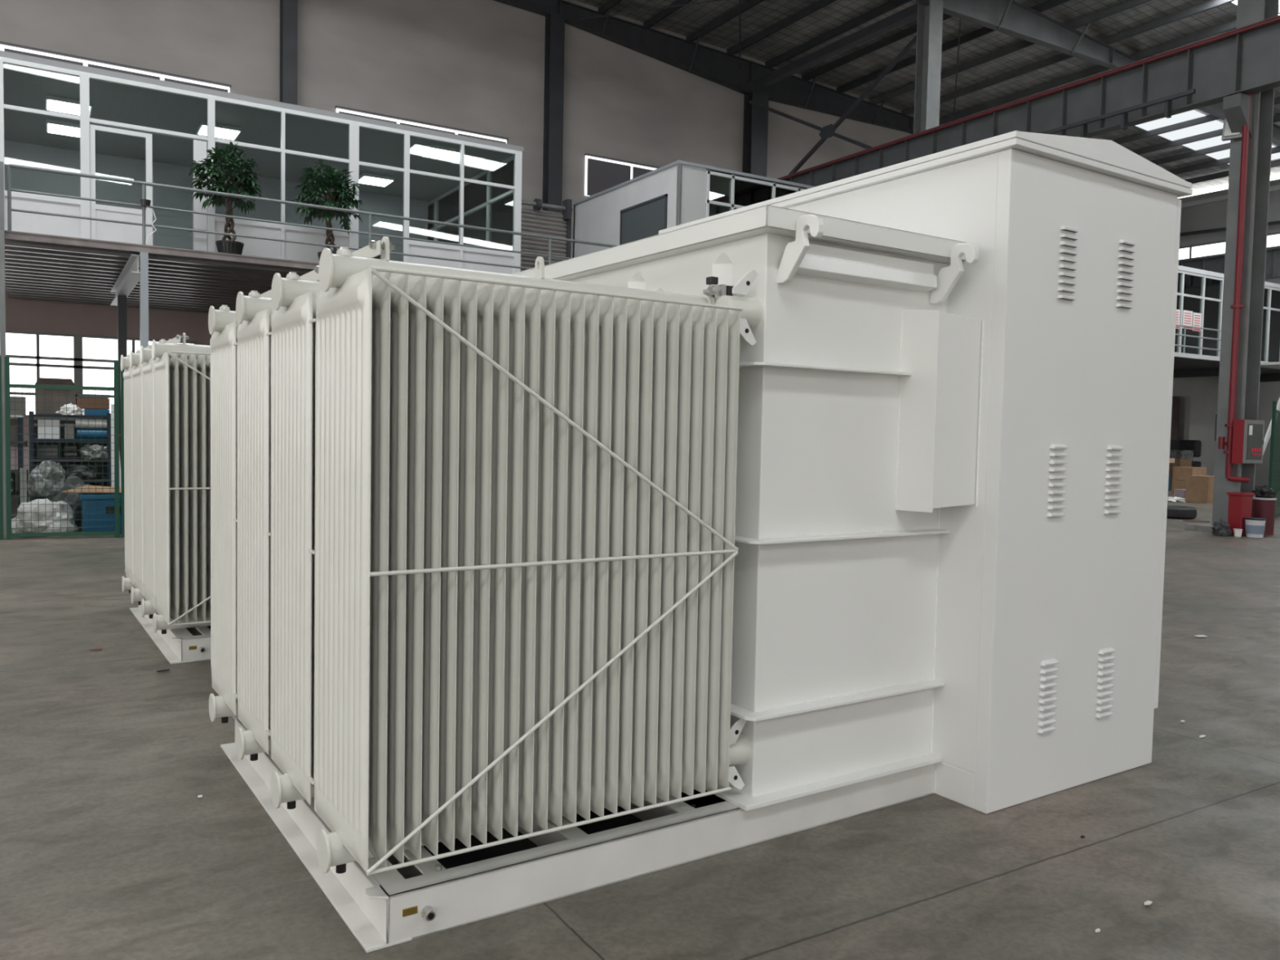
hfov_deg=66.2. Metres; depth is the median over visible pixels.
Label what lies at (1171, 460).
cardboard box
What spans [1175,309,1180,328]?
poster
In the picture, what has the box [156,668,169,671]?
paper scrap
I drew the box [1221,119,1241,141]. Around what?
lamp
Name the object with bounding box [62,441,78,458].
crate
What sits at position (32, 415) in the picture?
shelf
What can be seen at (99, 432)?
roll
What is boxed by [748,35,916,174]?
brace
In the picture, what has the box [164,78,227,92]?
blind
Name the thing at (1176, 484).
cardboard box
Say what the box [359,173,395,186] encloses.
ceiling light
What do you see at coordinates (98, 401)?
cardboard box
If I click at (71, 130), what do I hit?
diffuser
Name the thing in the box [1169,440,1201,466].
machine
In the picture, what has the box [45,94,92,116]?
ceiling light
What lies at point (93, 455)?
bag
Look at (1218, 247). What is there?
window
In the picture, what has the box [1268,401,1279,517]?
wire mesh fence
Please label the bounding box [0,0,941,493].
wall
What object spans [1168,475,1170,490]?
crate
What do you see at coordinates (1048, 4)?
purlin
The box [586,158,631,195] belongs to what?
blind
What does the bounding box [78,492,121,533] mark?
storage bin
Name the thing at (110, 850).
floor
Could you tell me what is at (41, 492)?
plastic bag
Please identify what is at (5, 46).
window
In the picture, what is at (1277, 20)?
pipe
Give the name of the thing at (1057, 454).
vent
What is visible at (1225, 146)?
purlin
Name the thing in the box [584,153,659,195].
window
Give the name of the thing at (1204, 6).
purlin
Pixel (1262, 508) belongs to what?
drum
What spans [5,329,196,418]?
window
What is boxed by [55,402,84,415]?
plastic bag
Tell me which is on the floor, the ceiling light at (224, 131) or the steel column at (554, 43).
the steel column at (554, 43)
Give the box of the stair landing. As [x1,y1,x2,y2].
[1260,350,1279,454]
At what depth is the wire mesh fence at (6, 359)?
13.23 m
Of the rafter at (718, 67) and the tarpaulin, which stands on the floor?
the tarpaulin
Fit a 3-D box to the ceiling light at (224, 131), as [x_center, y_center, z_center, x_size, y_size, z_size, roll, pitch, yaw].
[-7.787,-6.447,18.154,0.680,0.075,0.680,-1,3,-32]
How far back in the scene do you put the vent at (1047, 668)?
4.37 m
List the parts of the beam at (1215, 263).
crane rail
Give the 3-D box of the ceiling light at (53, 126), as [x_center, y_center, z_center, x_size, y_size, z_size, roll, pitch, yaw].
[-10.626,-6.508,18.228,0.680,0.075,0.680,-1,3,-32]
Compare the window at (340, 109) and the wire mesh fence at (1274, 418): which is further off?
the window at (340, 109)
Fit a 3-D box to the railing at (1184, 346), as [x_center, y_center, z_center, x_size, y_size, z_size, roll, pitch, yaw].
[15.107,-4.221,28.801,10.125,0.855,0.050,-1,3,-32]
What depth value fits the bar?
18.90 m
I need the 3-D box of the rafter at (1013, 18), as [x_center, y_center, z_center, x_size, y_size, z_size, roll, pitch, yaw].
[3.808,-12.202,21.630,51.300,2.952,0.682,-1,3,-32]
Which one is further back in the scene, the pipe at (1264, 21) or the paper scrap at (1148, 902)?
the pipe at (1264, 21)
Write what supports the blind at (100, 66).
attached to the window at (5, 46)
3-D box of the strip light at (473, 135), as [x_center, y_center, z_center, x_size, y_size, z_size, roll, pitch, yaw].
[-4.195,-8.546,26.071,1.350,1.045,0.040,-1,3,-32]
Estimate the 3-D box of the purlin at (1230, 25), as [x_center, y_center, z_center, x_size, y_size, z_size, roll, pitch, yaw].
[15.815,-12.049,25.870,0.070,0.210,20.950,-1,3,-32]
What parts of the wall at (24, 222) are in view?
sill rail, panel, office door, door frame, door panel, door frame, door frame, glass, panel, sill rail, panel, sill rail, panel, sill rail, panel, sill rail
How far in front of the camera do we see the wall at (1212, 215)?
39.22 m
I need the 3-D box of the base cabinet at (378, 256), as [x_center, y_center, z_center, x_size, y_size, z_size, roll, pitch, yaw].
[-5.446,-4.133,19.252,0.900,0.750,0.520,-1,3,-32]
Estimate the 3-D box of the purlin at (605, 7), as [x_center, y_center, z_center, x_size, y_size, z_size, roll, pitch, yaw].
[4.322,-12.637,18.776,0.070,0.210,20.950,-1,3,-32]
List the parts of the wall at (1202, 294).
pane, pane, pane, pane, pane, pane, pane, pane, pane, pane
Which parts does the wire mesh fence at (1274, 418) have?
post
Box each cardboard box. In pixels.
[9,396,26,415]
[10,418,17,441]
[10,446,29,470]
[35,377,75,414]
[75,397,109,409]
[77,393,108,398]
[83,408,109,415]
[1168,457,1174,462]
[1168,458,1191,489]
[1171,480,1186,494]
[1172,466,1206,479]
[1173,488,1185,500]
[1185,475,1213,503]
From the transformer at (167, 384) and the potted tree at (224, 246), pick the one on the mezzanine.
the potted tree at (224, 246)
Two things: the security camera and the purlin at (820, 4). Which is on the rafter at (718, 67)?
the purlin at (820, 4)
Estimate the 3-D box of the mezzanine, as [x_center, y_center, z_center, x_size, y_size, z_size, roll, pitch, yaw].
[-3.518,-1.701,22.172,18.200,4.284,8.180,-1,3,-32]
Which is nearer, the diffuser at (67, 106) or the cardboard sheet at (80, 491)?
the cardboard sheet at (80, 491)
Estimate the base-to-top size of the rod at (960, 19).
0.340 m
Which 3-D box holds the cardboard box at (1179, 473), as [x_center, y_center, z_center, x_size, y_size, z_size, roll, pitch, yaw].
[16.834,-0.199,30.073,0.770,0.397,0.600,-1,3,-32]
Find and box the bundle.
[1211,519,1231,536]
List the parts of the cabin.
cabin door, door frame, corner trim, pane, pane, pane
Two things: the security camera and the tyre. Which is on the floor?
the tyre
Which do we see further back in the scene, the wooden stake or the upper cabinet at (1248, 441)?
the upper cabinet at (1248, 441)
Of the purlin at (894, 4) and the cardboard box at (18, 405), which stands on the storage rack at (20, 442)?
the cardboard box at (18, 405)
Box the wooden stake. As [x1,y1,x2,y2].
[19,467,26,503]
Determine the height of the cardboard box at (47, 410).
0.533 m
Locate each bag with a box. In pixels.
[26,460,65,496]
[64,462,99,479]
[80,441,107,459]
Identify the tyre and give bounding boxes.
[1166,505,1196,519]
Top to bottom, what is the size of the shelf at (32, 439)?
0.035 m
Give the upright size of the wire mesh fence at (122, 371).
2.420 m
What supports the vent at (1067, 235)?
attached to the transformer at (846, 498)
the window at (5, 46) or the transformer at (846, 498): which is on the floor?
the transformer at (846, 498)
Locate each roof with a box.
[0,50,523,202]
[1177,265,1279,288]
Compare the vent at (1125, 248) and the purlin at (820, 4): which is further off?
the purlin at (820, 4)
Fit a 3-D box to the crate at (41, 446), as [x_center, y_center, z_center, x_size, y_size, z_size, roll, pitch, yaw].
[-8.991,-0.441,14.897,0.280,0.220,0.612,-1,3,-32]
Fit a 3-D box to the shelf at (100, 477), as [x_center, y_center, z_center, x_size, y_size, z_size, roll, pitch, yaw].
[-8.721,-0.014,15.037,1.040,0.035,0.980,-1,3,-32]
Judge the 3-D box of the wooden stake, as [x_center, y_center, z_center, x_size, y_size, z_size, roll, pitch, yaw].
[-8.657,0.291,13.791,0.080,0.920,0.080,-1,3,-32]
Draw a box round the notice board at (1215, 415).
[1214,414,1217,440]
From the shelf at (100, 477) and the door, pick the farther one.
the door
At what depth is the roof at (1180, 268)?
32.06 m
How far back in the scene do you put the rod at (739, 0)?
27.37 m
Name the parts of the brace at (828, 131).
brace arm, gusset plate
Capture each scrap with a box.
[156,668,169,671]
[1144,900,1152,905]
[1167,496,1185,502]
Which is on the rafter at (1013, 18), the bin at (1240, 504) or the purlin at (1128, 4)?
the purlin at (1128, 4)
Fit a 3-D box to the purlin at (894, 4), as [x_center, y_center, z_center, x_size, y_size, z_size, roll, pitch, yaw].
[9.431,-12.435,21.926,0.070,0.210,20.950,-1,3,-32]
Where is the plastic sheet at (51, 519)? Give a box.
[11,498,79,537]
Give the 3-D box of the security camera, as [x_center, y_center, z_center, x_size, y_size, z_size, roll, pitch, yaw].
[-7.465,-3.908,14.883,0.205,0.652,0.146,1,3,1]
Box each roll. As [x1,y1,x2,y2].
[75,417,106,428]
[76,428,106,439]
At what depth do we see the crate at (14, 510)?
15.65 m
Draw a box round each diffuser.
[47,99,79,115]
[48,124,79,137]
[198,125,239,140]
[422,148,459,161]
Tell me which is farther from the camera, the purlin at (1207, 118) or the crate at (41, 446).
the purlin at (1207, 118)
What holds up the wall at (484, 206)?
on the mezzanine
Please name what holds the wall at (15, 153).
on the mezzanine
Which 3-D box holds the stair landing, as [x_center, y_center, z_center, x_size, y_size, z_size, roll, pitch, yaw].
[21.200,-2.695,32.001,5.168,3.984,1.022,-1,3,-32]
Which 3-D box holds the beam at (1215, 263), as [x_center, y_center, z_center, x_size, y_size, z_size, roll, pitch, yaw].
[29.366,-7.474,26.805,0.340,1.160,33.900,-1,3,-32]
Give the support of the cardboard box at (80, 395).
on the cardboard box at (98, 401)
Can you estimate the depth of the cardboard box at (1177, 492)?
27.26 m
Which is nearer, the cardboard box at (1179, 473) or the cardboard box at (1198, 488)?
the cardboard box at (1198, 488)
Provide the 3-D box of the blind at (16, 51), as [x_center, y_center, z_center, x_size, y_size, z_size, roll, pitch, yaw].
[-12.659,-8.471,20.878,1.430,1.065,0.040,-1,3,-32]
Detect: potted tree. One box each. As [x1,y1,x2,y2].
[185,142,262,254]
[292,158,363,261]
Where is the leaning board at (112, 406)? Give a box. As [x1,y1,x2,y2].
[111,404,120,487]
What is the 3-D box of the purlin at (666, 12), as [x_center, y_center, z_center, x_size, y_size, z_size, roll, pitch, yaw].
[5.600,-12.590,19.564,0.070,0.210,20.950,-1,3,-32]
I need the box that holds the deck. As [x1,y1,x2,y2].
[1173,351,1279,382]
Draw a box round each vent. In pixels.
[1037,658,1058,733]
[1047,444,1067,516]
[1057,225,1078,300]
[1095,647,1115,718]
[1103,445,1124,513]
[1115,239,1135,308]
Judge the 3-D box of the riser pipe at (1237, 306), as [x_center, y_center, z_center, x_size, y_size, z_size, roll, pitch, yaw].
[10.742,-3.796,17.487,0.520,7.699,0.195,1,3,1]
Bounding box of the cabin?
[572,160,814,257]
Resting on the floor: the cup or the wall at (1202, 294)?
the cup
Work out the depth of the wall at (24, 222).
16.46 m
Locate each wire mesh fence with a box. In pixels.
[0,356,3,539]
[4,356,119,539]
[120,369,124,537]
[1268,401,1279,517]
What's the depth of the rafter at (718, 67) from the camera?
29.66 m
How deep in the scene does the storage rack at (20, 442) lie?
14.27 m
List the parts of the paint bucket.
lid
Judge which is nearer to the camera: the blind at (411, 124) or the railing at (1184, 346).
the blind at (411, 124)
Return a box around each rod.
[738,0,740,69]
[952,18,960,121]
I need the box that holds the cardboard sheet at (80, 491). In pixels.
[62,484,120,493]
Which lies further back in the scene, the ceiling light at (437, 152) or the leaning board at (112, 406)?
the ceiling light at (437, 152)
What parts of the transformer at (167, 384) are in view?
brace rod, brace rod, brace rod, brace rod, brace rod, earthing plate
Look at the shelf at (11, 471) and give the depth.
14.24 m
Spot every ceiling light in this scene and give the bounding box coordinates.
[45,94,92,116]
[45,119,79,137]
[195,120,241,140]
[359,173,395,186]
[420,144,466,161]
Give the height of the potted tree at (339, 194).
1.787 m
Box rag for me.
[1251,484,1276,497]
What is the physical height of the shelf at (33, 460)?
0.035 m
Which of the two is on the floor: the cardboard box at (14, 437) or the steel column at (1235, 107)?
the steel column at (1235, 107)
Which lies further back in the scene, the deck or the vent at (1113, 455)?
the deck
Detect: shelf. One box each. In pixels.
[10,414,23,417]
[10,440,24,443]
[10,470,19,472]
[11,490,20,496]
[29,413,111,417]
[30,437,111,442]
[31,457,111,462]
[65,475,111,480]
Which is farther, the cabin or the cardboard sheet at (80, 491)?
the cabin
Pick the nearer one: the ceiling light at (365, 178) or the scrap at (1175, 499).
the ceiling light at (365, 178)
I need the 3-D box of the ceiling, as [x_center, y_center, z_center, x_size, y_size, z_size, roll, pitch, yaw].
[13.378,-11.744,6.325,51.800,2.568,52.200,-1,3,-32]
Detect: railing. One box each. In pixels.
[0,161,616,269]
[1174,324,1221,352]
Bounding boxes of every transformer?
[120,265,545,663]
[208,130,1192,952]
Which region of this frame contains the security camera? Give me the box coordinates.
[140,199,156,243]
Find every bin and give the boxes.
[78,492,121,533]
[1226,492,1254,536]
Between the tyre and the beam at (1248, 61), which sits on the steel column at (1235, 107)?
the beam at (1248, 61)
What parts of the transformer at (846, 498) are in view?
earthing plate, brace rod, brace rod, brace rod, brace rod, brace rod, gusset plate, gusset plate, gusset plate, tank lid, gusset plate, gusset plate, tank, tank foot plate, stepped rail, panel, plinth panel, corner post, louvred panel, cabinet door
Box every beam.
[777,14,1279,186]
[1178,245,1279,279]
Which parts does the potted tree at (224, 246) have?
pot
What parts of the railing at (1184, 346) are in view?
post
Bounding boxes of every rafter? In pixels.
[493,0,946,134]
[915,0,1279,146]
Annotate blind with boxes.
[4,48,83,66]
[88,63,159,79]
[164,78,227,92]
[338,111,396,123]
[400,122,454,134]
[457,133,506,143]
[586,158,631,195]
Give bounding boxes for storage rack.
[10,414,24,506]
[28,411,111,501]
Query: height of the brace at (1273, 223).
0.370 m
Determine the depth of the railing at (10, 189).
15.57 m
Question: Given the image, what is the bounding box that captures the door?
[1170,396,1180,439]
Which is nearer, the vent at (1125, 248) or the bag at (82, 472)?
the vent at (1125, 248)
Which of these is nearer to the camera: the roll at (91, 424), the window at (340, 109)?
the roll at (91, 424)
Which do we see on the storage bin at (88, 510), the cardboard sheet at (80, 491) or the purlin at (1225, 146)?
the cardboard sheet at (80, 491)
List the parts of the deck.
deck plate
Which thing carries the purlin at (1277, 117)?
on the rafter at (1013, 18)
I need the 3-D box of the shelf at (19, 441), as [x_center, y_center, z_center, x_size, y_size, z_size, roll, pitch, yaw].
[-9.750,-0.565,14.372,1.240,0.030,0.980,-1,3,-32]
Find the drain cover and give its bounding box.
[1182,520,1210,522]
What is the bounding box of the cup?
[1233,528,1242,537]
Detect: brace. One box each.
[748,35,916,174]
[1179,220,1279,236]
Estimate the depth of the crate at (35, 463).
14.46 m
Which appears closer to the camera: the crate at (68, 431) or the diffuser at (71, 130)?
the crate at (68, 431)
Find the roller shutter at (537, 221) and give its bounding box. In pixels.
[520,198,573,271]
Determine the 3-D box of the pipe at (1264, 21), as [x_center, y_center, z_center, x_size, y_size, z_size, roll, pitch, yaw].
[8.805,-8.057,19.959,0.030,0.030,23.800,-1,3,-32]
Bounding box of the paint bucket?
[1244,517,1266,537]
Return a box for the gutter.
[1181,184,1279,208]
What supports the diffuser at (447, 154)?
attached to the ceiling light at (437, 152)
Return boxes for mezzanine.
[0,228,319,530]
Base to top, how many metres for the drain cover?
0.012 m
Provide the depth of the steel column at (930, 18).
23.96 m
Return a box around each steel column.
[280,0,297,105]
[542,12,564,213]
[742,91,768,177]
[913,0,945,133]
[1184,0,1279,532]
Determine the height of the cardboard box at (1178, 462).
1.052 m
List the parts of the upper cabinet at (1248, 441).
door, door pane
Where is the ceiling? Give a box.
[574,0,1279,190]
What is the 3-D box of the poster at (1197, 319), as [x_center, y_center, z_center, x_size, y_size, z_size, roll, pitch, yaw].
[18.122,-5.138,31.937,0.480,0.580,0.010,-1,3,-32]
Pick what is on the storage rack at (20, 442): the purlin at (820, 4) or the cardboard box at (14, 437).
the cardboard box at (14, 437)
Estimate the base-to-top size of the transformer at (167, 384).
2.942 m
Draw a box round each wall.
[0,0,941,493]
[0,57,522,274]
[4,140,427,262]
[427,155,513,250]
[1172,178,1279,486]
[1172,376,1218,475]
[1174,270,1279,362]
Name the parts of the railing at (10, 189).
post, rail post, rail post, rail post, rail post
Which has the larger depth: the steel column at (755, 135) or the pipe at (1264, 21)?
the steel column at (755, 135)
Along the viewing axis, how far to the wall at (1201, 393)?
36.75 m
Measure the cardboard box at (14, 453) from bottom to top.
0.337 m
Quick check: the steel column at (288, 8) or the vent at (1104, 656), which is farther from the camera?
the steel column at (288, 8)
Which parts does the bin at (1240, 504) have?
lid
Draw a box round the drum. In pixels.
[1252,497,1276,534]
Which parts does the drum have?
lid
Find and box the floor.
[0,485,1279,959]
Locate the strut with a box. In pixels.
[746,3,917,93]
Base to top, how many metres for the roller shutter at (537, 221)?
2.720 m
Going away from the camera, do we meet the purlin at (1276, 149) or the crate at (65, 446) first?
the crate at (65, 446)
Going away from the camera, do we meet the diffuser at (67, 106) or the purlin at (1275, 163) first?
the diffuser at (67, 106)
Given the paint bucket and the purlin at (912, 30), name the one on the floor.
the paint bucket
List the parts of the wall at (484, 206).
pane, pane, pane, pane, pane, pane, pane, pane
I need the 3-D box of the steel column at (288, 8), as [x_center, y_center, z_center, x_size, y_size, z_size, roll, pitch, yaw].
[-8.412,-6.313,23.477,0.430,13.170,0.460,-1,3,-32]
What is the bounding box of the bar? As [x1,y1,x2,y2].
[1040,88,1195,137]
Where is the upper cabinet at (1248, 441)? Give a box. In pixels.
[1231,419,1264,463]
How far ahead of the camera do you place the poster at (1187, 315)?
31.64 m
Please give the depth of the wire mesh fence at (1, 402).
12.97 m
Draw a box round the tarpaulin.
[44,475,92,524]
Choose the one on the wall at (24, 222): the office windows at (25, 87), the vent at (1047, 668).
the office windows at (25, 87)
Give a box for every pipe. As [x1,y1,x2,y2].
[777,15,1279,179]
[781,17,1279,180]
[1217,93,1251,483]
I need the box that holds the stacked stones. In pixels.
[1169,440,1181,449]
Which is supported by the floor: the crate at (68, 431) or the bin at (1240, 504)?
the bin at (1240, 504)
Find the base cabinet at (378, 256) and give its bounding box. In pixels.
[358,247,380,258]
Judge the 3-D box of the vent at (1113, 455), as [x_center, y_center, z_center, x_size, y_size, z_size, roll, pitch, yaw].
[2.208,-0.003,4.571,0.115,0.316,0.019,-1,3,-34]
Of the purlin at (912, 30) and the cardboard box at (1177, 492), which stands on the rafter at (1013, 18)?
the purlin at (912, 30)
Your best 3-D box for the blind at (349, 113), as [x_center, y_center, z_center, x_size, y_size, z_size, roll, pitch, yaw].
[-6.782,-8.520,24.484,1.440,1.045,0.040,-1,3,-32]
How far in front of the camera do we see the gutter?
39.39 m
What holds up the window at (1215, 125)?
attached to the ceiling
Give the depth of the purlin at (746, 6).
27.68 m
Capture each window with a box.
[0,41,231,93]
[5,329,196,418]
[334,106,508,143]
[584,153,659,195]
[1135,110,1279,164]
[1178,231,1279,259]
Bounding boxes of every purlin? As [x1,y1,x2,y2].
[598,0,622,13]
[643,0,693,28]
[685,0,764,42]
[726,0,837,55]
[764,0,912,68]
[801,13,953,80]
[836,0,1071,93]
[869,0,1152,104]
[901,0,1236,115]
[938,4,1279,125]
[1112,96,1279,144]
[1131,114,1279,155]
[1149,142,1230,165]
[1167,146,1279,174]
[1184,160,1279,183]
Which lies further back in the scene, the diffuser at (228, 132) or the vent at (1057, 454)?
the diffuser at (228, 132)
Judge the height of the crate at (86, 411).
0.097 m
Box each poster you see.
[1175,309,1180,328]
[1182,310,1192,329]
[1192,312,1201,331]
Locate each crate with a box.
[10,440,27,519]
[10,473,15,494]
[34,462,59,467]
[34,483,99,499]
[36,443,58,458]
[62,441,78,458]
[63,423,73,439]
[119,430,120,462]
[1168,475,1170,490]
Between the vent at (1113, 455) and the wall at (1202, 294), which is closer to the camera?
the vent at (1113, 455)

